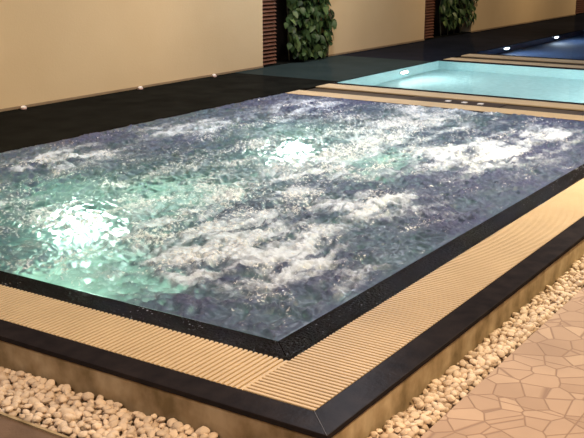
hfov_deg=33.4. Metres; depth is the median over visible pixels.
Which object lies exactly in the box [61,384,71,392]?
pebble
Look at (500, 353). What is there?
pebble
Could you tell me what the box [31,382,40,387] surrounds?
pebble
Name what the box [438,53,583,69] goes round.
trim
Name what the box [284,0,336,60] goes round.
climbing plant
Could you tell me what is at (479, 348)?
pebble
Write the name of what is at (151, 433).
pebble
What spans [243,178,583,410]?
overflow grating
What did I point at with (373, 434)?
pebble
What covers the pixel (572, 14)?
baseboard
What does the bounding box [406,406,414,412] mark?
pebble
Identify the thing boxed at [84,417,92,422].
pebble
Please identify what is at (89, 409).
pebble
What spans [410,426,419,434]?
pebble
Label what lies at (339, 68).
trim
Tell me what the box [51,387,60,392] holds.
pebble
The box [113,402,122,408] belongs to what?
pebble
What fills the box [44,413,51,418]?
pebble
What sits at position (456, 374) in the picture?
pebble
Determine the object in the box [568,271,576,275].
pebble
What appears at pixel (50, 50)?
wall
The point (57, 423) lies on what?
pebble
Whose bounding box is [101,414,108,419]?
pebble
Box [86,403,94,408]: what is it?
pebble
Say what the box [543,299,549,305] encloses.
pebble
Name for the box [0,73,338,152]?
floor
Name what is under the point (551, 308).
pebble
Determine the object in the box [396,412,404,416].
pebble
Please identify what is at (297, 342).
stone edging
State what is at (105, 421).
pebble
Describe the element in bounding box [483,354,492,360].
pebble
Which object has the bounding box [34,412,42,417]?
pebble
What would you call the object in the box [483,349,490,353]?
pebble
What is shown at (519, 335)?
pebble
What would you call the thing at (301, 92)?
overflow grating
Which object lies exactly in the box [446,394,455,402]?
pebble
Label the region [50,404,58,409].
pebble
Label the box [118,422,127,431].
pebble
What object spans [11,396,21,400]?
pebble
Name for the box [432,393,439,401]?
pebble
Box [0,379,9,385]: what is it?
pebble
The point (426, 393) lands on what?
pebble
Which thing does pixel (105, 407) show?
pebble
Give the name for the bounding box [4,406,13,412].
pebble
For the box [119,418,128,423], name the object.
pebble
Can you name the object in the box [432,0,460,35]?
wall niche
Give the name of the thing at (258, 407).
coping
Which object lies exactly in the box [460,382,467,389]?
pebble
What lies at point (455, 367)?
pebble
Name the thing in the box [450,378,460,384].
pebble
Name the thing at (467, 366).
pebble
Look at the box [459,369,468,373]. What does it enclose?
pebble
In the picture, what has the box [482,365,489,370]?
pebble
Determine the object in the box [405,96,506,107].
panel
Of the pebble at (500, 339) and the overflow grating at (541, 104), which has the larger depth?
the overflow grating at (541, 104)
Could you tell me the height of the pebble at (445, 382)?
0.024 m
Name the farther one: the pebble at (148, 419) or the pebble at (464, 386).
the pebble at (464, 386)
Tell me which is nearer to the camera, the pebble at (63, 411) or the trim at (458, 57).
the pebble at (63, 411)
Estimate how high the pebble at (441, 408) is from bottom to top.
0.030 m
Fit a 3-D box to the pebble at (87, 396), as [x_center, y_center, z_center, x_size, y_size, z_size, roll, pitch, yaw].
[-0.723,0.627,3.443,0.050,0.037,0.035,9,18,29]
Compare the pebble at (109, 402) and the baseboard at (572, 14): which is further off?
the baseboard at (572, 14)
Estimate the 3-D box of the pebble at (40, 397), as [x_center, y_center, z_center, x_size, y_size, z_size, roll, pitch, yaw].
[-0.884,0.631,3.436,0.032,0.027,0.036,2,15,7]
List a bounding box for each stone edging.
[0,271,287,360]
[278,164,583,360]
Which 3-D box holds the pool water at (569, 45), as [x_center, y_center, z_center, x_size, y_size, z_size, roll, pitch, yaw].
[6.342,-3.018,16.322,3.606,0.001,8.218,10,18,32]
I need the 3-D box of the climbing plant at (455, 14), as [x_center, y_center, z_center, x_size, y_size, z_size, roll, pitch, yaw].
[2.875,-4.611,16.490,0.396,2.941,1.620,12,19,37]
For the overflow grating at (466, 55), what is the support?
on the trim at (471, 53)
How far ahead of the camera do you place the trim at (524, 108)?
9.81 m
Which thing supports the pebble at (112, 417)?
on the gravel
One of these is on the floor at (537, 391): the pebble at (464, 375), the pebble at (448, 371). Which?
the pebble at (464, 375)
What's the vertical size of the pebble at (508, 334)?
0.022 m
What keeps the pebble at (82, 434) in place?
on the gravel
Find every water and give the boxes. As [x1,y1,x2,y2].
[0,93,583,340]
[336,61,583,102]
[477,30,583,59]
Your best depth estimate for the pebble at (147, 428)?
3.20 m
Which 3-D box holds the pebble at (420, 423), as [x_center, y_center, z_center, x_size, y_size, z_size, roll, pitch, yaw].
[0.421,0.678,3.236,0.038,0.026,0.039,-3,16,-12]
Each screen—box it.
[262,0,276,65]
[424,0,434,38]
[575,0,583,13]
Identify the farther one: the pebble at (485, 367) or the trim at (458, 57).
the trim at (458, 57)
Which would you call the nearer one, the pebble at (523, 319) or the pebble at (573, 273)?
the pebble at (523, 319)
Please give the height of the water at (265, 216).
0.090 m
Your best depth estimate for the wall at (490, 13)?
19.05 m
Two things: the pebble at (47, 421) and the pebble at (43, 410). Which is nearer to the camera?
the pebble at (47, 421)
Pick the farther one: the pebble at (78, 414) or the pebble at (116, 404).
the pebble at (116, 404)
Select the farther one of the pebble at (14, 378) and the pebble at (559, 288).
the pebble at (559, 288)
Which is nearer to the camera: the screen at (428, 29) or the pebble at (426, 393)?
the pebble at (426, 393)
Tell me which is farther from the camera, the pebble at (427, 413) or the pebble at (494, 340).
the pebble at (494, 340)
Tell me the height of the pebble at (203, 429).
0.040 m
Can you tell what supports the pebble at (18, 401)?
on the gravel
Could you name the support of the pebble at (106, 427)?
on the gravel
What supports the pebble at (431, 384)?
on the gravel
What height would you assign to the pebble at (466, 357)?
0.025 m
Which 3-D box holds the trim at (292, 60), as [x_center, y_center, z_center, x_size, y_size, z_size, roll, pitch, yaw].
[-0.024,-1.983,12.877,0.220,0.224,1.585,10,18,32]
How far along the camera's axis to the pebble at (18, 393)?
3.44 m
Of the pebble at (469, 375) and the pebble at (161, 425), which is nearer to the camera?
the pebble at (161, 425)
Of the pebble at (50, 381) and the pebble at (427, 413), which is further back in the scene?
the pebble at (50, 381)
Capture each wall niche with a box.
[274,0,314,60]
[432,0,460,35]
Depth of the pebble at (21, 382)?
3.56 m
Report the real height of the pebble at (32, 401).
0.032 m
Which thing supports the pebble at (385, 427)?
on the floor at (537, 391)
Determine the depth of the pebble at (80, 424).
3.23 m
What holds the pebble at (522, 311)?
on the gravel
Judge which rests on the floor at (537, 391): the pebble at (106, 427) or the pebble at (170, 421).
the pebble at (170, 421)
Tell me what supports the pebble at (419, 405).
on the gravel
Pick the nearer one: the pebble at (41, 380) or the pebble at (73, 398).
the pebble at (73, 398)
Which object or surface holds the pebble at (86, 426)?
on the gravel
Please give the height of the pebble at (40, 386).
0.027 m
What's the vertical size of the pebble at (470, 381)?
0.032 m
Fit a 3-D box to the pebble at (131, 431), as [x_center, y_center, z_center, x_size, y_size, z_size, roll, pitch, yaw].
[-0.528,0.699,3.192,0.031,0.026,0.026,-2,15,-7]
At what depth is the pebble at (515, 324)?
4.08 m
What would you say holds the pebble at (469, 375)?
on the gravel
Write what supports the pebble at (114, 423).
on the gravel
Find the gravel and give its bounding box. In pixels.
[0,255,583,437]
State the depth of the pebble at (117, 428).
3.19 m
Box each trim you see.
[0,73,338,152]
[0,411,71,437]
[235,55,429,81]
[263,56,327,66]
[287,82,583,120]
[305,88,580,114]
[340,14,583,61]
[424,31,470,39]
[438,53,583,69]
[458,57,583,65]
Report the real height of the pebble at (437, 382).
0.029 m
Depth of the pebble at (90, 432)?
3.17 m
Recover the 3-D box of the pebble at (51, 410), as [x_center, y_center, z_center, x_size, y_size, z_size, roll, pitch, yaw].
[-0.823,0.657,3.326,0.038,0.030,0.029,5,16,19]
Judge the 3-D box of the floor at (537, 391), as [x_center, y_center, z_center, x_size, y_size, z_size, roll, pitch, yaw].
[5.524,-1.552,11.611,12.440,0.120,30.700,10,18,32]
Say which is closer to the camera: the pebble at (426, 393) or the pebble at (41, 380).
the pebble at (426, 393)
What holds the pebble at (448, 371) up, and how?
on the gravel
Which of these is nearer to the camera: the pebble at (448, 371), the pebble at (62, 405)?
the pebble at (62, 405)
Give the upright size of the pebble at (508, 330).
0.021 m
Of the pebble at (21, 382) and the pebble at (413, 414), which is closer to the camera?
the pebble at (413, 414)
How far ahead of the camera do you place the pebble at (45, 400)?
3.40 m
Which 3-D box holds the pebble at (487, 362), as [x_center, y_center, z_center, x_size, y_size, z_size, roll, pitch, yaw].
[0.746,0.551,3.700,0.029,0.028,0.039,-2,16,-8]
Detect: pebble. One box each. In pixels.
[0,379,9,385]
[1,399,11,406]
[3,383,11,389]
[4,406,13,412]
[10,375,18,382]
[10,402,17,409]
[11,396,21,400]
[11,399,20,404]
[14,391,22,396]
[15,371,25,377]
[18,379,24,385]
[20,392,29,399]
[21,398,28,404]
[23,404,32,408]
[26,390,33,396]
[27,378,36,385]
[28,398,39,404]
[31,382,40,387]
[32,388,39,393]
[32,415,40,422]
[33,402,44,408]
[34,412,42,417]
[36,384,44,389]
[37,393,44,400]
[37,407,46,413]
[38,378,46,383]
[41,397,52,403]
[42,418,51,424]
[44,384,52,391]
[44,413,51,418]
[45,379,54,385]
[45,392,54,398]
[45,407,55,415]
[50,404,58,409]
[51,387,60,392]
[53,412,61,418]
[54,420,63,426]
[57,421,67,432]
[58,395,67,403]
[60,404,68,408]
[60,408,74,416]
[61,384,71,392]
[61,426,71,434]
[62,413,76,422]
[70,396,80,400]
[72,426,79,434]
[73,400,81,407]
[74,410,82,419]
[77,421,83,427]
[77,431,87,437]
[81,392,93,400]
[82,411,91,417]
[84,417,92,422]
[84,424,91,429]
[85,407,93,412]
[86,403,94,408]
[87,430,95,434]
[91,414,98,420]
[92,422,101,430]
[95,398,105,405]
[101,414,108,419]
[101,425,109,429]
[102,405,111,410]
[103,419,108,424]
[104,408,116,415]
[106,400,113,404]
[107,430,119,436]
[108,419,118,427]
[109,414,118,421]
[112,426,122,431]
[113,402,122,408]
[116,411,124,417]
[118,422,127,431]
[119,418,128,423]
[120,413,131,420]
[127,427,135,434]
[135,412,146,420]
[137,428,145,435]
[143,416,151,423]
[144,426,153,434]
[147,429,155,437]
[156,417,165,422]
[156,430,168,437]
[159,423,164,428]
[167,418,176,427]
[169,429,178,437]
[172,421,182,428]
[183,424,190,430]
[184,430,192,434]
[195,426,209,436]
[370,431,377,437]
[375,428,382,433]
[383,425,392,429]
[385,427,393,433]
[386,420,393,425]
[394,422,404,428]
[394,427,400,432]
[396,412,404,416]
[401,428,410,434]
[405,423,416,427]
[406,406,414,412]
[409,411,419,419]
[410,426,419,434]
[412,397,423,403]
[413,419,423,426]
[415,402,423,408]
[420,416,431,424]
[423,392,432,396]
[423,396,434,403]
[423,411,431,415]
[426,407,434,413]
[427,383,437,387]
[430,379,441,385]
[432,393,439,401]
[433,410,440,415]
[434,405,445,411]
[437,393,444,397]
[438,398,446,402]
[442,379,451,386]
[445,369,454,374]
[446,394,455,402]
[449,365,457,369]
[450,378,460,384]
[450,383,458,387]
[450,390,456,396]
[452,370,460,377]
[459,361,466,366]
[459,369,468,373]
[460,373,467,378]
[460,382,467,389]
[464,355,472,359]
[464,378,474,385]
[465,364,473,369]
[467,374,476,379]
[469,359,477,365]
[470,352,478,358]
[473,369,483,375]
[476,346,483,351]
[477,360,484,366]
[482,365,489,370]
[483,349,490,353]
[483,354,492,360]
[484,360,491,366]
[486,356,497,363]
[488,332,496,337]
[491,338,497,343]
[496,350,504,357]
[498,337,506,342]
[506,332,514,336]
[507,329,515,333]
[507,342,514,348]
[511,322,519,328]
[514,333,522,337]
[518,316,525,322]
[520,309,527,314]
[523,325,532,330]
[526,322,535,329]
[528,318,536,322]
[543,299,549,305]
[546,306,554,311]
[555,286,563,290]
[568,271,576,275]
[575,281,582,286]
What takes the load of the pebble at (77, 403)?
on the gravel
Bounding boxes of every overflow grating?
[0,284,286,389]
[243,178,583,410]
[287,90,583,120]
[316,84,583,110]
[443,57,583,68]
[461,54,583,63]
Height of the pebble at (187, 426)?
0.018 m
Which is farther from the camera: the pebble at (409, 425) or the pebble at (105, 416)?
the pebble at (105, 416)
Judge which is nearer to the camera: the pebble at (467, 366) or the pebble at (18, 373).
the pebble at (18, 373)
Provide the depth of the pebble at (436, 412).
3.30 m
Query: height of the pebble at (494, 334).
0.029 m
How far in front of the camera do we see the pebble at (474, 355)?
3.78 m
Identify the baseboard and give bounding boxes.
[0,66,262,111]
[328,39,423,56]
[471,14,575,32]
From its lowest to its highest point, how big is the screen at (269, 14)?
3.276 m
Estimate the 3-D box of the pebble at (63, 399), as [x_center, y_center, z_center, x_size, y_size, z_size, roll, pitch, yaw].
[-0.804,0.633,3.429,0.036,0.027,0.033,14,20,41]
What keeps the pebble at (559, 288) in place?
on the gravel
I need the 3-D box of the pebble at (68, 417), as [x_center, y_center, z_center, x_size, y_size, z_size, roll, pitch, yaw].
[-0.749,0.670,3.272,0.042,0.039,0.043,8,17,27]
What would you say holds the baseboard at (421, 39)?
attached to the wall at (361, 24)
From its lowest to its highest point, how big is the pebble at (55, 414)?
0.025 m
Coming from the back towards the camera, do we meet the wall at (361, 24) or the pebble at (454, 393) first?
the wall at (361, 24)
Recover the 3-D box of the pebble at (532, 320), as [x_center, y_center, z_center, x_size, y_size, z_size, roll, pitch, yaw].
[1.019,0.435,4.125,0.039,0.031,0.034,-12,20,-38]
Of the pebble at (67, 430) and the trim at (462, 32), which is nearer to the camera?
the pebble at (67, 430)
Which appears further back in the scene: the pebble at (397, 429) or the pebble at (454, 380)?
the pebble at (454, 380)
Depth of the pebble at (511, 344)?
3.86 m
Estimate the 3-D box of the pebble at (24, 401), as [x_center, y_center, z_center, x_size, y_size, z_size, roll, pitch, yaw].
[-0.931,0.638,3.403,0.036,0.019,0.029,3,16,11]
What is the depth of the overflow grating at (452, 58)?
12.74 m
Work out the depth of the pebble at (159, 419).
3.27 m
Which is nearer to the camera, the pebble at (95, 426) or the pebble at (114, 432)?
the pebble at (114, 432)
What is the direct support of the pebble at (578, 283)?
on the gravel
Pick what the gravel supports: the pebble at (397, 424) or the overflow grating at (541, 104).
the pebble at (397, 424)
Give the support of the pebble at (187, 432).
on the floor at (537, 391)
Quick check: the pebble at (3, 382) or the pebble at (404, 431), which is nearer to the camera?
the pebble at (404, 431)
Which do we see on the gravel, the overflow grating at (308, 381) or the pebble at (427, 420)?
the pebble at (427, 420)
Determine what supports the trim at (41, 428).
on the floor at (537, 391)
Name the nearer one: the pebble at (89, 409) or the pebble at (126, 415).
the pebble at (126, 415)
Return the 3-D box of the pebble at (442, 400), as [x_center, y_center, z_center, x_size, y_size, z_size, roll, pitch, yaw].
[0.526,0.635,3.404,0.033,0.022,0.029,15,21,42]
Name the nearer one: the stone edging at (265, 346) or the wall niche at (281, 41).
the stone edging at (265, 346)
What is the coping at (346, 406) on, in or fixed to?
on the wall at (398, 399)
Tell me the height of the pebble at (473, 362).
0.026 m
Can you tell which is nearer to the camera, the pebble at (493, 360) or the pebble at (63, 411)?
the pebble at (63, 411)
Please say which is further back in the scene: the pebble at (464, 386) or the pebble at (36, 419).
the pebble at (464, 386)
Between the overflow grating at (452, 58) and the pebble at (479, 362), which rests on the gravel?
the pebble at (479, 362)
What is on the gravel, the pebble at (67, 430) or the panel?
the pebble at (67, 430)
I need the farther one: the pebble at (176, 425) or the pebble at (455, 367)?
the pebble at (455, 367)
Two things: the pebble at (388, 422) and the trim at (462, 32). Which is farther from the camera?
the trim at (462, 32)
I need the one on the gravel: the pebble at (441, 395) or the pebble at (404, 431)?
the pebble at (441, 395)
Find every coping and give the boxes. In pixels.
[0,319,326,437]
[315,216,583,437]
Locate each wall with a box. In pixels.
[0,0,262,108]
[0,340,313,437]
[316,0,424,55]
[332,239,583,437]
[460,0,575,31]
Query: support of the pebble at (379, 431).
on the floor at (537, 391)
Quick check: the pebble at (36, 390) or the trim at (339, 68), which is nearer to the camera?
the pebble at (36, 390)
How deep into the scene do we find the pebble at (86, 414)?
3.30 m
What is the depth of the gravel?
3.41 m
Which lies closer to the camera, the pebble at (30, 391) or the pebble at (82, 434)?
the pebble at (82, 434)
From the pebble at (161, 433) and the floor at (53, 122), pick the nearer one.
the pebble at (161, 433)
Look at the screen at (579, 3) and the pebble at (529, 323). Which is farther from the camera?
the screen at (579, 3)
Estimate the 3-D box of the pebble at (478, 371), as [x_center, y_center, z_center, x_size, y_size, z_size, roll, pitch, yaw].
[0.692,0.572,3.625,0.034,0.024,0.041,14,21,41]
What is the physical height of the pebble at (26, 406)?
0.018 m
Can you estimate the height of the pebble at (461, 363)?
0.021 m
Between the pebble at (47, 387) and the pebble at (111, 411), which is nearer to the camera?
the pebble at (111, 411)
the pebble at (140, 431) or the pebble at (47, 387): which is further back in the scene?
the pebble at (47, 387)
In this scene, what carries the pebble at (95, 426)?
on the gravel
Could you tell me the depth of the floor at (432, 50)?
15.55 m
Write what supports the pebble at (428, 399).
on the gravel
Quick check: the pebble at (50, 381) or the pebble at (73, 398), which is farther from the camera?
the pebble at (50, 381)
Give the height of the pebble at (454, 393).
0.021 m
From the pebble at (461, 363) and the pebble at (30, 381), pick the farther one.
the pebble at (461, 363)
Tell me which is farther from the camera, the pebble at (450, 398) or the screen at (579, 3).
the screen at (579, 3)
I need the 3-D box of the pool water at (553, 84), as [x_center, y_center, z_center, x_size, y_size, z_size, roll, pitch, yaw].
[2.725,-1.548,10.952,3.606,0.001,2.723,10,18,32]
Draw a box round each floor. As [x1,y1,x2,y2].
[0,283,583,437]
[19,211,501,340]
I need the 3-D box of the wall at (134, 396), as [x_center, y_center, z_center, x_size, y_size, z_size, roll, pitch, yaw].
[-2.608,0.268,4.734,6.551,0.192,0.131,10,18,32]
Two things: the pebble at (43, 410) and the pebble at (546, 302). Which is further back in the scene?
the pebble at (546, 302)
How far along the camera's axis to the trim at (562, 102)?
9.83 m
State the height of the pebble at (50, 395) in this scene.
0.028 m
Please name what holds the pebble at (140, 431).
on the gravel
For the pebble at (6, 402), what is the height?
0.026 m
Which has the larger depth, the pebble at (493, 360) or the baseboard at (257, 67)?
the baseboard at (257, 67)
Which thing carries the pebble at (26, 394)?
on the gravel
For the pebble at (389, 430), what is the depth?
3.19 m
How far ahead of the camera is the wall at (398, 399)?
3.69 m
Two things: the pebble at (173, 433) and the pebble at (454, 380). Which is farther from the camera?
the pebble at (454, 380)
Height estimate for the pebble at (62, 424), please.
0.034 m
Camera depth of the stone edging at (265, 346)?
3.89 m
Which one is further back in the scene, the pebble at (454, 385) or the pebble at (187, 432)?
the pebble at (454, 385)
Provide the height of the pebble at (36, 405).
0.027 m
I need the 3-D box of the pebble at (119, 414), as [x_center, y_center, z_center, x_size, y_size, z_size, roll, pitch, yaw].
[-0.579,0.667,3.310,0.036,0.025,0.035,-13,20,-40]
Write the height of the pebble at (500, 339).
0.027 m
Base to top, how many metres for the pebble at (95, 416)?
0.021 m
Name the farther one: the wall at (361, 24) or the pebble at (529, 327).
the wall at (361, 24)
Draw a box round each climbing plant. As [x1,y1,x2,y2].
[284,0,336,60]
[439,0,478,35]
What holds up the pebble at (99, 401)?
on the gravel
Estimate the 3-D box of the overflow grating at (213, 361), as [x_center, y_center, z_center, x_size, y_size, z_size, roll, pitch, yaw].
[-2.669,0.093,4.957,6.164,0.016,0.279,10,18,32]
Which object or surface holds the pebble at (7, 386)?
on the floor at (537, 391)
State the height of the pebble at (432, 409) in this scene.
0.023 m
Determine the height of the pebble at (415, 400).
0.031 m

